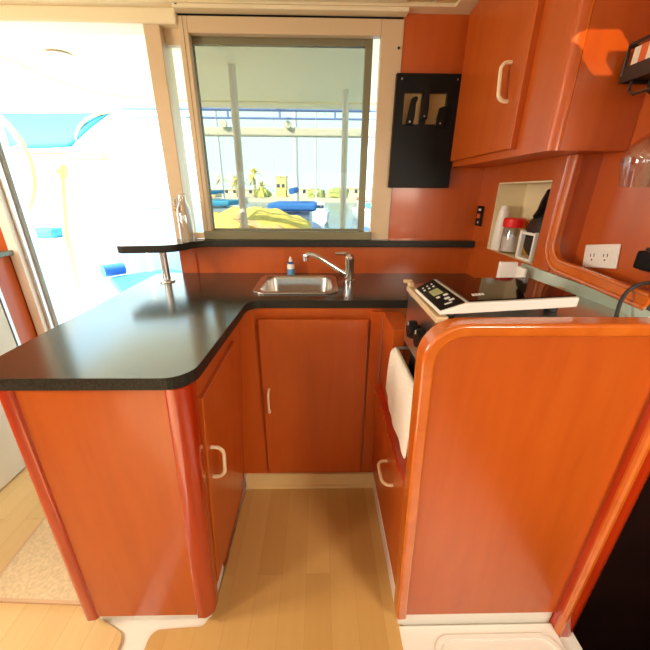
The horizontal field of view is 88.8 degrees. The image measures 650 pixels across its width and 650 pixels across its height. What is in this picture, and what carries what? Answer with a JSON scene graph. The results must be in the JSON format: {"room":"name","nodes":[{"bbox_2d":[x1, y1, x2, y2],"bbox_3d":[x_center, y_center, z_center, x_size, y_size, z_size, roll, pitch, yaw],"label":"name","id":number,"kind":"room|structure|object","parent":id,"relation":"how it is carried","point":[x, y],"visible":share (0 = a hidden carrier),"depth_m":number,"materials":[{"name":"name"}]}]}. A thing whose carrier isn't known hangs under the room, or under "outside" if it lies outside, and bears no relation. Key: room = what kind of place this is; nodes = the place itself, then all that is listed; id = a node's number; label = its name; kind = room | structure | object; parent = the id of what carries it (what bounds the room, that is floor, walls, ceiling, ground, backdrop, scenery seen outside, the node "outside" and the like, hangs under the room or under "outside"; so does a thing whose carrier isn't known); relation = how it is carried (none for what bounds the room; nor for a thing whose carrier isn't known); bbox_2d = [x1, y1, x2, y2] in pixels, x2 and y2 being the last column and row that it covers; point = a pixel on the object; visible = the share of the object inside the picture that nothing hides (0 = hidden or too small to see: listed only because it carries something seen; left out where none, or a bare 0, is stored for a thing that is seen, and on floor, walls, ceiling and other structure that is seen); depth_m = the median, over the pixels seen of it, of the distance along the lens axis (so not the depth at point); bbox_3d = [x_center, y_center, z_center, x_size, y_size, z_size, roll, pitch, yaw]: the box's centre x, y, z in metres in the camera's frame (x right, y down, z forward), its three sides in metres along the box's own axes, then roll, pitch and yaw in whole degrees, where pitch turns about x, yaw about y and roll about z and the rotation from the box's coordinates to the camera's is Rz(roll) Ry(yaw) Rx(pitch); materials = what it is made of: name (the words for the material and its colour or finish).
{"room":"ship interior","nodes":[
{"label":"ship interior","id":0,"kind":"room"},
{"bbox_2d":[0,0,479,14],"bbox_3d":[-0.215,-0.485,-0.540,4.350,0.053,4.070,0,22,-1],"label":"ceiling","id":1,"kind":"structure","parent":0,"point":[464,7],"depth_m":1.20,"materials":[{"name":"white paint"}]},
{"bbox_2d":[0,14,483,373],"bbox_3d":[-0.797,-0.307,1.635,3.270,1.980,0.090,0,22,-1],"label":"wall","id":2,"kind":"structure","parent":0,"point":[432,43],"depth_m":1.56,"materials":[{"name":"brown wood"}]},
{"bbox_2d":[0,5,195,335],"bbox_3d":[-1.022,-0.309,1.637,0.920,1.920,0.135,0,22,-1],"label":"door","id":3,"kind":"structure","parent":2,"relation":"in","point":[16,223],"depth_m":1.41,"materials":[{"name":"paint"}]},
{"bbox_2d":[173,198,179,224],"bbox_3d":[-0.668,-0.510,1.494,0.022,0.114,0.013,0,22,-1],"label":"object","id":4,"kind":"structure","parent":3,"relation":"attached to","point":[175,207],"depth_m":1.50,"materials":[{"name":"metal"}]},
{"bbox_2d":[194,248,198,272],"bbox_3d":[-0.613,-0.312,1.585,0.006,0.130,0.004,0,22,-1],"label":"trim","id":5,"kind":"structure","parent":2,"relation":"attached to","point":[194,248],"depth_m":1.59,"materials":[{"name":"brown wood"}]},
{"bbox_2d":[163,3,409,239],"bbox_3d":[-0.161,-0.802,1.410,0.935,0.855,0.118,0,22,-1],"label":"window","id":6,"kind":"structure","parent":2,"relation":"in","point":[229,25],"depth_m":1.31,"materials":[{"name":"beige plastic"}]},
{"bbox_2d":[388,73,461,187],"bbox_3d":[0.413,-0.801,1.394,0.264,0.416,0.030,0,22,-1],"label":"rack","id":7,"kind":"object","parent":2,"relation":"attached to","point":[420,154],"visible":0.97,"depth_m":1.38,"materials":[{"name":"black plastic"}]},
{"bbox_2d":[404,96,417,124],"bbox_3d":[0.350,-0.792,1.385,0.042,0.271,0.032,0,22,-1],"label":"kitchen knife","id":8,"kind":"object","parent":7,"relation":"in","point":[411,112],"visible":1,"depth_m":1.34,"materials":[{"name":"black plastic"}]},
{"bbox_2d":[418,86,430,123],"bbox_3d":[0.405,-0.817,1.376,0.032,0.286,0.032,0,22,-1],"label":"kitchen knife","id":9,"kind":"object","parent":7,"relation":"in","point":[425,106],"visible":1,"depth_m":1.33,"materials":[{"name":"black plastic"}]},
{"bbox_2d":[435,106,446,126],"bbox_3d":[0.473,-0.774,1.395,0.040,0.243,0.032,0,22,-1],"label":"kitchen knife","id":10,"kind":"object","parent":7,"relation":"in","point":[440,121],"visible":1,"depth_m":1.35,"materials":[{"name":"black plastic"}]},
{"bbox_2d":[0,294,582,649],"bbox_3d":[-0.327,0.851,1.416,5.800,0.102,6.600,0,22,-1],"label":"floor","id":11,"kind":"structure","parent":0,"point":[306,569],"depth_m":1.11,"materials":[{"name":"brown wood"}]},
{"bbox_2d":[0,250,36,489],"bbox_3d":[-1.932,0.316,1.236,0.965,1.007,1.065,0,22,-1],"label":"base cabinet","id":12,"kind":"object","parent":11,"relation":"on","point":[16,326],"visible":0.38,"depth_m":1.55,"materials":[{"name":"brown wood"}]},
{"bbox_2d":[0,250,13,257],"bbox_3d":[-1.928,-0.140,1.052,0.965,0.023,1.065,0,22,-1],"label":"countertop","id":13,"kind":"structure","parent":12,"relation":"on","point":[3,253],"depth_m":1.52,"materials":[{"name":"laminate"}]},
{"bbox_2d":[0,114,37,211],"bbox_3d":[-2.858,-0.873,2.918,1.024,1.982,0.270,0,22,-1],"label":"wheel","id":14,"kind":"object","parent":11,"relation":"on","point":[21,144],"visible":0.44,"depth_m":2.65,"materials":[{"name":"white metal"}]},
{"bbox_2d":[0,516,80,605],"bbox_3d":[-0.983,0.785,1.425,0.407,0.010,0.729,0,22,-1],"label":"rug","id":15,"kind":"object","parent":11,"relation":"on","point":[37,573],"visible":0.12,"depth_m":1.17,"materials":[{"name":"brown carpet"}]},
{"bbox_2d":[38,236,91,305],"bbox_3d":[-3.178,-0.649,3.963,0.400,0.780,0.350,0,22,-1],"label":"locker","id":16,"kind":"object","parent":11,"relation":"on","point":[54,251],"visible":0.56,"depth_m":3.84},
{"bbox_2d":[35,227,62,237],"bbox_3d":[-3.175,-1.057,3.798,0.300,0.100,0.250,0,22,-1],"label":"cushion","id":17,"kind":"object","parent":16,"relation":"on","point":[42,232],"visible":0.54,"depth_m":3.70,"materials":[{"name":"blue fabric"}]},
{"bbox_2d":[55,163,85,312],"bbox_3d":[-2.344,-0.693,3.126,0.243,1.502,0.086,0,22,-1],"label":"post","id":18,"kind":"object","parent":11,"relation":"on","point":[61,170],"visible":0.87,"depth_m":3.04,"materials":[{"name":"white metal"}]},
{"bbox_2d":[0,323,243,620],"bbox_3d":[-0.514,0.362,1.331,0.467,0.868,0.976,0,22,-1],"label":"base cabinet","id":19,"kind":"object","parent":11,"relation":"on","point":[139,492],"visible":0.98,"depth_m":0.86,"materials":[{"name":"brown wood"}]},
{"bbox_2d":[0,273,472,390],"bbox_3d":[-0.045,-0.056,1.174,1.505,0.030,0.980,0,22,-1],"label":"countertop","id":20,"kind":"structure","parent":19,"relation":"on","point":[152,334],"depth_m":0.97,"materials":[{"name":"stone"}]},
{"bbox_2d":[287,256,294,274],"bbox_3d":[-0.162,-0.280,1.569,0.036,0.088,0.036,0,22,-1],"label":"soap bottle","id":21,"kind":"object","parent":20,"relation":"on","point":[290,264],"visible":0.98,"depth_m":1.56,"materials":[{"name":"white plastic"}]},
{"bbox_2d":[253,275,337,293],"bbox_3d":[-0.119,-0.113,1.452,0.342,0.146,0.306,0,22,-1],"label":"sink","id":22,"kind":"object","parent":20,"relation":"in","point":[268,284],"visible":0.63,"depth_m":1.54,"materials":[{"name":"metal"}]},
{"bbox_2d":[117,239,474,282],"bbox_3d":[-0.086,-0.316,1.560,1.564,0.162,0.210,-3,22,-8],"label":"bar ledge","id":23,"kind":"object","parent":20,"relation":"on","point":[161,246],"visible":0.98,"depth_m":1.52,"materials":[{"name":"laminate"}]},
{"bbox_2d":[177,197,194,241],"bbox_3d":[-0.606,-0.463,1.435,0.060,0.195,0.060,0,22,-1],"label":"glass bottle","id":24,"kind":"object","parent":23,"relation":"on","point":[189,239],"visible":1,"depth_m":1.46,"materials":[{"name":"clear glass"}]},
{"bbox_2d":[303,252,354,281],"bbox_3d":[0.019,-0.258,1.459,0.232,0.130,0.058,0,22,-1],"label":"faucet","id":25,"kind":"object","parent":20,"relation":"on","point":[348,274],"visible":1,"depth_m":1.44,"materials":[{"name":"silver metal"}]},
{"bbox_2d":[496,261,526,277],"bbox_3d":[0.615,-0.129,1.114,0.066,0.158,0.060,0,22,-1],"label":"storage box","id":26,"kind":"object","parent":20,"relation":"on","point":[505,269],"visible":0.46,"depth_m":1.11,"materials":[{"name":"white plastic"}]},
{"bbox_2d":[100,564,223,619],"bbox_3d":[-0.544,0.896,1.128,0.355,0.057,0.150,0,22,-1],"label":"baseboard","id":27,"kind":"structure","parent":11,"relation":"on","point":[153,617],"depth_m":1.06,"materials":[{"name":"white plastic"}]},
{"bbox_2d":[227,64,247,227],"bbox_3d":[-0.594,-0.692,2.459,0.110,2.019,0.108,0,22,-1],"label":"post","id":28,"kind":"object","parent":11,"relation":"on","point":[232,79],"visible":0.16,"depth_m":2.22,"materials":[{"name":"white"}]},
{"bbox_2d":[117,105,375,270],"bbox_3d":[-0.256,-1.352,3.841,3.930,2.212,0.356,0,22,-1],"label":"rail","id":29,"kind":"object","parent":11,"relation":"on","point":[223,131],"visible":0.52,"depth_m":3.62,"materials":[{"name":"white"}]},
{"bbox_2d":[245,472,373,489],"bbox_3d":[-0.047,0.717,1.535,0.635,0.089,0.034,0,22,-1],"label":"baseboard","id":30,"kind":"structure","parent":11,"relation":"on","point":[336,479],"depth_m":1.52,"materials":[{"name":"brown wood"}]},
{"bbox_2d":[239,308,382,472],"bbox_3d":[-0.069,0.308,1.373,0.635,0.790,0.104,0,22,-1],"label":"base cabinet","id":31,"kind":"object","parent":11,"relation":"on","point":[309,376],"visible":0.98,"depth_m":1.33,"materials":[{"name":"brown wood"}]},
{"bbox_2d":[340,89,348,228],"bbox_3d":[0.157,-0.887,2.956,0.110,2.019,0.108,0,22,-1],"label":"post","id":32,"kind":"object","parent":11,"relation":"on","point":[345,101],"visible":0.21,"depth_m":2.73,"materials":[{"name":"white"}]},
{"bbox_2d":[435,633,561,649],"bbox_3d":[0.531,1.234,0.339,0.383,0.006,1.485,0,22,-1],"label":"trim","id":33,"kind":"structure","parent":11,"relation":"on","point":[443,639],"depth_m":1.02,"materials":[{"name":"white plastic"}]},
{"bbox_3d":[-1.603,-0.117,3.126,0.871,0.440,1.124,0,22,-1],"label":"bench","id":34,"kind":"object","parent":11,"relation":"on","visible":0},
{"bbox_2d":[110,269,181,292],"bbox_3d":[-1.543,-0.374,3.067,0.894,0.080,0.790,19,29,38],"label":"seat cushion","id":35,"kind":"object","parent":34,"relation":"on","point":[120,283],"visible":0.3,"depth_m":3.10,"materials":[{"name":"blue fabric"}]},
{"bbox_2d":[100,263,125,276],"bbox_3d":[-2.025,-0.529,3.177,0.113,0.110,0.189,18,28,36],"label":"bolster","id":36,"kind":"object","parent":35,"relation":"on","point":[118,268],"visible":1,"depth_m":3.14,"materials":[{"name":"blue fabric"}]},
{"bbox_2d":[373,478,552,624],"bbox_3d":[0.471,0.829,1.294,0.490,0.070,0.524,0,22,-1],"label":"baseboard","id":37,"kind":"structure","parent":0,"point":[535,617],"depth_m":1.05,"materials":[{"name":"white plastic"}]},
{"bbox_2d":[373,312,649,619],"bbox_3d":[0.447,0.355,1.093,0.548,0.983,0.539,0,22,-1],"label":"base cabinet","id":38,"kind":"object","parent":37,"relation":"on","point":[522,430],"visible":0.98,"depth_m":0.80,"materials":[{"name":"brown wood"}]},
{"bbox_2d":[394,277,631,377],"bbox_3d":[0.447,0.107,0.915,0.470,0.458,0.320,0,22,-1],"label":"stove","id":39,"kind":"object","parent":38,"relation":"in","point":[421,317],"depth_m":0.76,"materials":[{"name":"metal"}]},
{"bbox_2d":[386,348,413,458],"bbox_3d":[0.219,0.207,0.938,0.043,0.190,0.274,0,22,-1],"label":"hand towel","id":40,"kind":"object","parent":39,"relation":"hanging from","point":[400,381],"visible":0.79,"depth_m":0.91,"materials":[{"name":"white fabric"}]},
{"bbox_2d":[487,180,552,264],"bbox_3d":[0.762,-0.385,1.221,0.133,0.260,0.360,1,22,1],"label":"niche","id":41,"kind":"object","parent":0,"point":[524,199],"depth_m":1.34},
{"bbox_2d":[490,205,509,249],"bbox_3d":[0.725,-0.401,1.367,0.052,0.174,0.052,0,22,-1],"label":"bottle","id":42,"kind":"object","parent":41,"relation":"on","point":[504,212],"visible":0.81,"depth_m":1.35,"materials":[{"name":"white plastic"}]},
{"bbox_2d":[499,217,526,253],"bbox_3d":[0.729,-0.349,1.295,0.078,0.131,0.077,0,22,-1],"label":"spice jar","id":43,"kind":"object","parent":41,"relation":"on","point":[508,244],"visible":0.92,"depth_m":1.28,"materials":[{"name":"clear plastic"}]},
{"bbox_2d":[522,220,530,253],"bbox_3d":[0.784,-0.324,1.244,0.027,0.125,0.140,0,22,-1],"label":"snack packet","id":44,"kind":"object","parent":41,"relation":"on","point":[527,221],"visible":0.17,"depth_m":1.27,"materials":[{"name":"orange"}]},
{"bbox_2d":[515,230,538,261],"bbox_3d":[0.712,-0.278,1.164,0.025,0.098,0.091,0,22,-1],"label":"napkin holder","id":45,"kind":"object","parent":41,"relation":"on","point":[523,233],"visible":0.98,"depth_m":1.17,"materials":[{"name":"white plastic"}]},
{"bbox_2d":[523,189,549,255],"bbox_3d":[0.729,-0.344,1.146,0.058,0.233,0.156,0,22,-1],"label":"frying pan","id":46,"kind":"object","parent":41,"relation":"on","point":[534,226],"visible":0.44,"depth_m":1.15,"materials":[{"name":"black metal"}]},
{"bbox_2d":[467,92,649,291],"bbox_3d":[0.772,-0.139,1.179,0.171,1.930,0.938,0,22,-1],"label":"wall","id":47,"kind":"structure","parent":0,"point":[600,211],"depth_m":0.92,"materials":[{"name":"brown wood"}]},
{"bbox_2d":[475,206,483,225],"bbox_3d":[0.692,-0.489,1.492,0.009,0.085,0.057,0,22,-1],"label":"switch panel","id":48,"kind":"object","parent":47,"relation":"attached to","point":[480,210],"visible":1,"depth_m":1.49,"materials":[{"name":"black plastic"}]},
{"bbox_2d":[450,0,649,167],"bbox_3d":[0.631,-0.808,1.048,0.254,0.525,0.673,0,22,-1],"label":"upper cabinet","id":49,"kind":"object","parent":47,"relation":"attached to","point":[540,78],"visible":0.99,"depth_m":0.85,"materials":[{"name":"brown wood"}]},
{"bbox_2d":[520,263,649,316],"bbox_3d":[0.681,-0.057,0.948,0.019,0.141,0.485,0,22,-1],"label":"strip","id":50,"kind":"object","parent":47,"relation":"attached to","point":[546,277],"visible":0.25,"depth_m":0.89,"materials":[{"name":"pale green laminate"}]},
{"bbox_2d":[545,155,649,310],"bbox_3d":[0.693,-0.253,0.822,0.016,0.329,0.366,0,22,-1],"label":"trim","id":51,"kind":"structure","parent":47,"relation":"attached to","point":[641,299],"depth_m":0.92,"materials":[{"name":"brown wood"}]},
{"bbox_2d":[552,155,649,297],"bbox_3d":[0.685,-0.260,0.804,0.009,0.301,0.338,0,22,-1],"label":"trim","id":52,"kind":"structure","parent":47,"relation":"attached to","point":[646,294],"depth_m":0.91,"materials":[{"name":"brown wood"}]},
{"bbox_2d":[582,244,620,268],"bbox_3d":[0.758,-0.190,0.915,0.008,0.081,0.122,0,22,-1],"label":"wall outlet","id":53,"kind":"object","parent":47,"relation":"attached to","point":[595,255],"visible":1,"depth_m":0.91,"materials":[{"name":"white plastic"}]},
{"bbox_2d":[587,251,597,261],"bbox_3d":[0.755,-0.195,0.937,0.002,0.035,0.036,0,22,-1],"label":"receptacle","id":54,"kind":"object","parent":53,"relation":"attached to","point":[592,256],"depth_m":0.94,"materials":[{"name":"white plastic"}]},
{"bbox_2d":[600,251,611,261],"bbox_3d":[0.756,-0.185,0.894,0.002,0.035,0.036,0,22,-1],"label":"receptacle","id":55,"kind":"object","parent":53,"relation":"attached to","point":[605,256],"depth_m":0.89,"materials":[{"name":"white plastic"}]},
{"bbox_2d":[614,247,649,316],"bbox_3d":[0.720,-0.092,0.740,0.073,0.136,0.170,20,29,40],"label":"power adapter","id":56,"kind":"object","parent":47,"relation":"attached to","point":[642,260],"visible":1,"depth_m":0.76,"materials":[{"name":"black plastic"}]},
{"bbox_2d":[618,34,649,95],"bbox_3d":[0.726,-0.496,0.551,0.082,0.105,0.466,0,22,-1],"label":"wire rack","id":57,"kind":"object","parent":47,"relation":"attached to","point":[639,72],"visible":0.93,"depth_m":0.74,"materials":[{"name":"black metal"}]},
{"bbox_2d":[618,135,648,186],"bbox_3d":[0.702,-0.404,0.708,0.089,0.204,0.089,0,22,-1],"label":"wine glass","id":58,"kind":"object","parent":57,"relation":"hanging from","point":[645,135],"visible":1,"depth_m":0.74,"materials":[{"name":"clear glass"}]},
{"bbox_2d":[618,58,649,84],"bbox_3d":[0.727,-0.488,0.553,0.080,0.030,0.465,0,22,-1],"label":"tray","id":59,"kind":"object","parent":57,"relation":"on","point":[639,72],"depth_m":0.74,"materials":[{"name":"black metal"}]},
{"bbox_2d":[630,41,649,64],"bbox_3d":[0.722,-0.549,0.637,0.060,0.052,0.245,0,22,-1],"label":"carton","id":60,"kind":"object","parent":57,"relation":"in","point":[642,52],"visible":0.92,"depth_m":0.72,"materials":[{"name":"beige cardboard"}]},
{"bbox_2d":[572,475,649,649],"bbox_3d":[1.359,1.075,-0.413,1.100,2.980,2.980,0,22,-1],"label":"wall","id":61,"kind":"structure","parent":0,"point":[616,614],"depth_m":1.04,"materials":[{"name":"black"}]},
{"bbox_2d":[549,401,649,637],"bbox_3d":[0.755,0.470,0.874,0.058,2.830,0.079,0,22,-1],"label":"trim","id":62,"kind":"structure","parent":61,"relation":"attached to","point":[644,472],"depth_m":0.87,"materials":[{"name":"brown wood"}]},
{"label":"outside","id":63,"kind":"structure","parent":0,"visible":0},
{"bbox_2d":[0,33,379,109],"bbox_3d":[0.231,-1.711,2.210,4.649,0.115,1.950,0,22,-1],"label":"hardtop","id":64,"kind":"object","parent":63,"point":[105,68],"visible":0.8,"depth_m":2.18,"materials":[{"name":"beige"}]},
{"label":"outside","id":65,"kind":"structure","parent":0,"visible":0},
{"bbox_2d":[237,202,357,228],"bbox_3d":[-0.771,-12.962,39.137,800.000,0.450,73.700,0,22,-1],"label":"water","id":66,"kind":"structure","parent":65,"point":[333,222],"depth_m":36.96,"materials":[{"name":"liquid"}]},
{"bbox_2d":[0,96,203,293],"bbox_3d":[-5.184,-3.430,8.058,4.348,5.403,8.300,0,22,-1],"label":"sailboat","id":67,"kind":"object","parent":66,"relation":"on","point":[103,216],"visible":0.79,"depth_m":4.75,"materials":[{"name":"white gelcoat fiberglass"},{"name":"light blue canvas"}]},
{"bbox_2d":[212,194,225,198],"bbox_3d":[-9.557,-9.913,28.168,3.200,2.300,8.000,0,22,-1],"label":"motorboat","id":68,"kind":"object","parent":66,"relation":"on","point":[214,196],"visible":0.12,"depth_m":25.70,"materials":[{"name":"white"}]},
{"bbox_2d":[211,111,238,212],"bbox_3d":[-5.646,-10.203,17.340,2.422,11.000,7.000,0,22,-1],"label":"yacht","id":69,"kind":"object","parent":66,"relation":"on","point":[219,205],"visible":0.18,"depth_m":17.32,"materials":[{"name":"white"}]},
{"bbox_2d":[213,206,310,227],"bbox_3d":[-1.049,-0.799,5.573,1.620,2.239,1.130,0,22,-1],"label":"dinghy","id":70,"kind":"object","parent":66,"relation":"on","point":[257,217],"visible":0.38,"depth_m":4.97,"materials":[{"name":"yellow"}]},
{"bbox_2d":[253,180,271,198],"bbox_3d":[-12.090,-26.304,64.486,3.772,3.298,3.430,-9,24,-22],"label":"palm tree","id":71,"kind":"object","parent":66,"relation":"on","point":[261,185],"visible":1,"depth_m":63.98,"materials":[{"name":"beige plant"}]},
{"bbox_2d":[267,112,321,228],"bbox_3d":[-1.091,-7.309,12.127,2.022,9.600,7.000,0,22,-1],"label":"yacht","id":72,"kind":"object","parent":66,"relation":"on","point":[304,209],"visible":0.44,"depth_m":11.92,"materials":[{"name":"blue"}]},
{"bbox_2d":[302,112,329,225],"bbox_3d":[-0.720,-15.344,26.147,2.422,14.000,8.000,0,22,-1],"label":"yacht","id":73,"kind":"object","parent":66,"relation":"on","point":[320,206],"visible":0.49,"depth_m":26.37,"materials":[{"name":"white"}]},
{"bbox_2d":[352,114,371,219],"bbox_3d":[3.839,-15.634,28.278,2.622,13.000,8.000,0,22,-1],"label":"yacht","id":74,"kind":"object","parent":66,"relation":"on","point":[368,199],"visible":0.29,"depth_m":28.83,"materials":[{"name":"white"}]},
{"bbox_2d":[357,113,371,230],"bbox_3d":[3.071,-9.789,16.601,2.422,10.900,7.000,0,22,-1],"label":"yacht","id":75,"kind":"object","parent":66,"relation":"on","point":[367,205],"visible":0.12,"depth_m":17.44,"materials":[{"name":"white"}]},
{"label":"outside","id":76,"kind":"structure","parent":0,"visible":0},
{"bbox_2d":[197,192,357,202],"bbox_3d":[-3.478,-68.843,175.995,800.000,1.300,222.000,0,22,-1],"label":"ground","id":77,"kind":"structure","parent":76,"point":[273,198],"depth_m":72.95,"materials":[{"name":"stone"}]},
{"bbox_2d":[214,174,228,187],"bbox_3d":[-22.628,-30.754,73.292,3.540,4.798,3.296,0,22,-1],"label":"palm tree","id":78,"kind":"object","parent":77,"relation":"on","point":[218,180],"visible":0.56,"depth_m":72.97,"materials":[{"name":"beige plant"}]},
{"bbox_2d":[197,189,256,196],"bbox_3d":[-24.704,-34.269,85.987,14.400,1.750,6.400,0,22,-1],"label":"building","id":79,"kind":"structure","parent":77,"relation":"on","point":[228,192],"depth_m":83.21,"materials":[{"name":"beige paint"}]},
{"bbox_2d":[229,176,237,196],"bbox_3d":[-21.100,-33.045,79.087,3.711,4.724,3.243,0,22,-1],"label":"palm tree","id":80,"kind":"object","parent":77,"relation":"on","point":[233,176],"visible":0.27,"depth_m":79.22,"materials":[{"name":"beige plant"}]},
{"bbox_2d":[230,174,247,188],"bbox_3d":[-18.393,-29.696,70.775,3.871,4.777,3.827,0,22,-1],"label":"palm tree","id":81,"kind":"object","parent":77,"relation":"on","point":[235,178],"visible":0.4,"depth_m":70.33,"materials":[{"name":"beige plant"}]},
{"bbox_2d":[245,168,263,196],"bbox_3d":[-15.540,-31.382,73.270,4.573,6.064,4.452,0,22,-1],"label":"palm tree","id":82,"kind":"object","parent":77,"relation":"on","point":[253,171],"visible":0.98,"depth_m":72.52,"materials":[{"name":"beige plant"}]},
{"bbox_2d":[257,190,271,196],"bbox_3d":[-14.326,-30.660,77.868,3.866,2.188,2.293,0,22,-1],"label":"bush","id":83,"kind":"object","parent":77,"relation":"on","point":[269,193],"visible":0.43,"depth_m":77.20,"materials":[{"name":"plant"}]},
{"bbox_2d":[274,175,287,196],"bbox_3d":[-10.860,-34.969,83.820,2.800,4.850,6.400,0,22,-1],"label":"tower block","id":84,"kind":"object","parent":77,"relation":"on","point":[281,180],"visible":0.96,"depth_m":81.12,"materials":[{"name":"yellow paint"}]},
{"bbox_2d":[286,188,310,196],"bbox_3d":[-5.884,-32.880,82.605,6.900,1.950,6.400,0,22,-1],"label":"building","id":85,"kind":"structure","parent":77,"relation":"on","point":[302,192],"depth_m":79.87,"materials":[{"name":"beige paint"}]},
{"bbox_2d":[307,188,325,197],"bbox_3d":[-1.957,-30.847,78.110,4.404,2.486,2.778,0,22,-1],"label":"bush","id":86,"kind":"object","parent":77,"relation":"on","point":[311,194],"visible":0.76,"depth_m":77.29,"materials":[{"name":"plant"}]},
{"bbox_2d":[327,187,348,197],"bbox_3d":[2.978,-30.172,76.397,5.082,2.932,3.111,0,22,-1],"label":"bush","id":87,"kind":"object","parent":77,"relation":"on","point":[335,192],"visible":0.6,"depth_m":75.32,"materials":[{"name":"plant"}]},
{"bbox_2d":[334,187,371,197],"bbox_3d":[8.365,-33.031,82.826,12.400,2.250,6.400,0,22,-1],"label":"building","id":88,"kind":"structure","parent":77,"relation":"on","point":[352,194],"depth_m":80.00,"materials":[{"name":"beige paint"}]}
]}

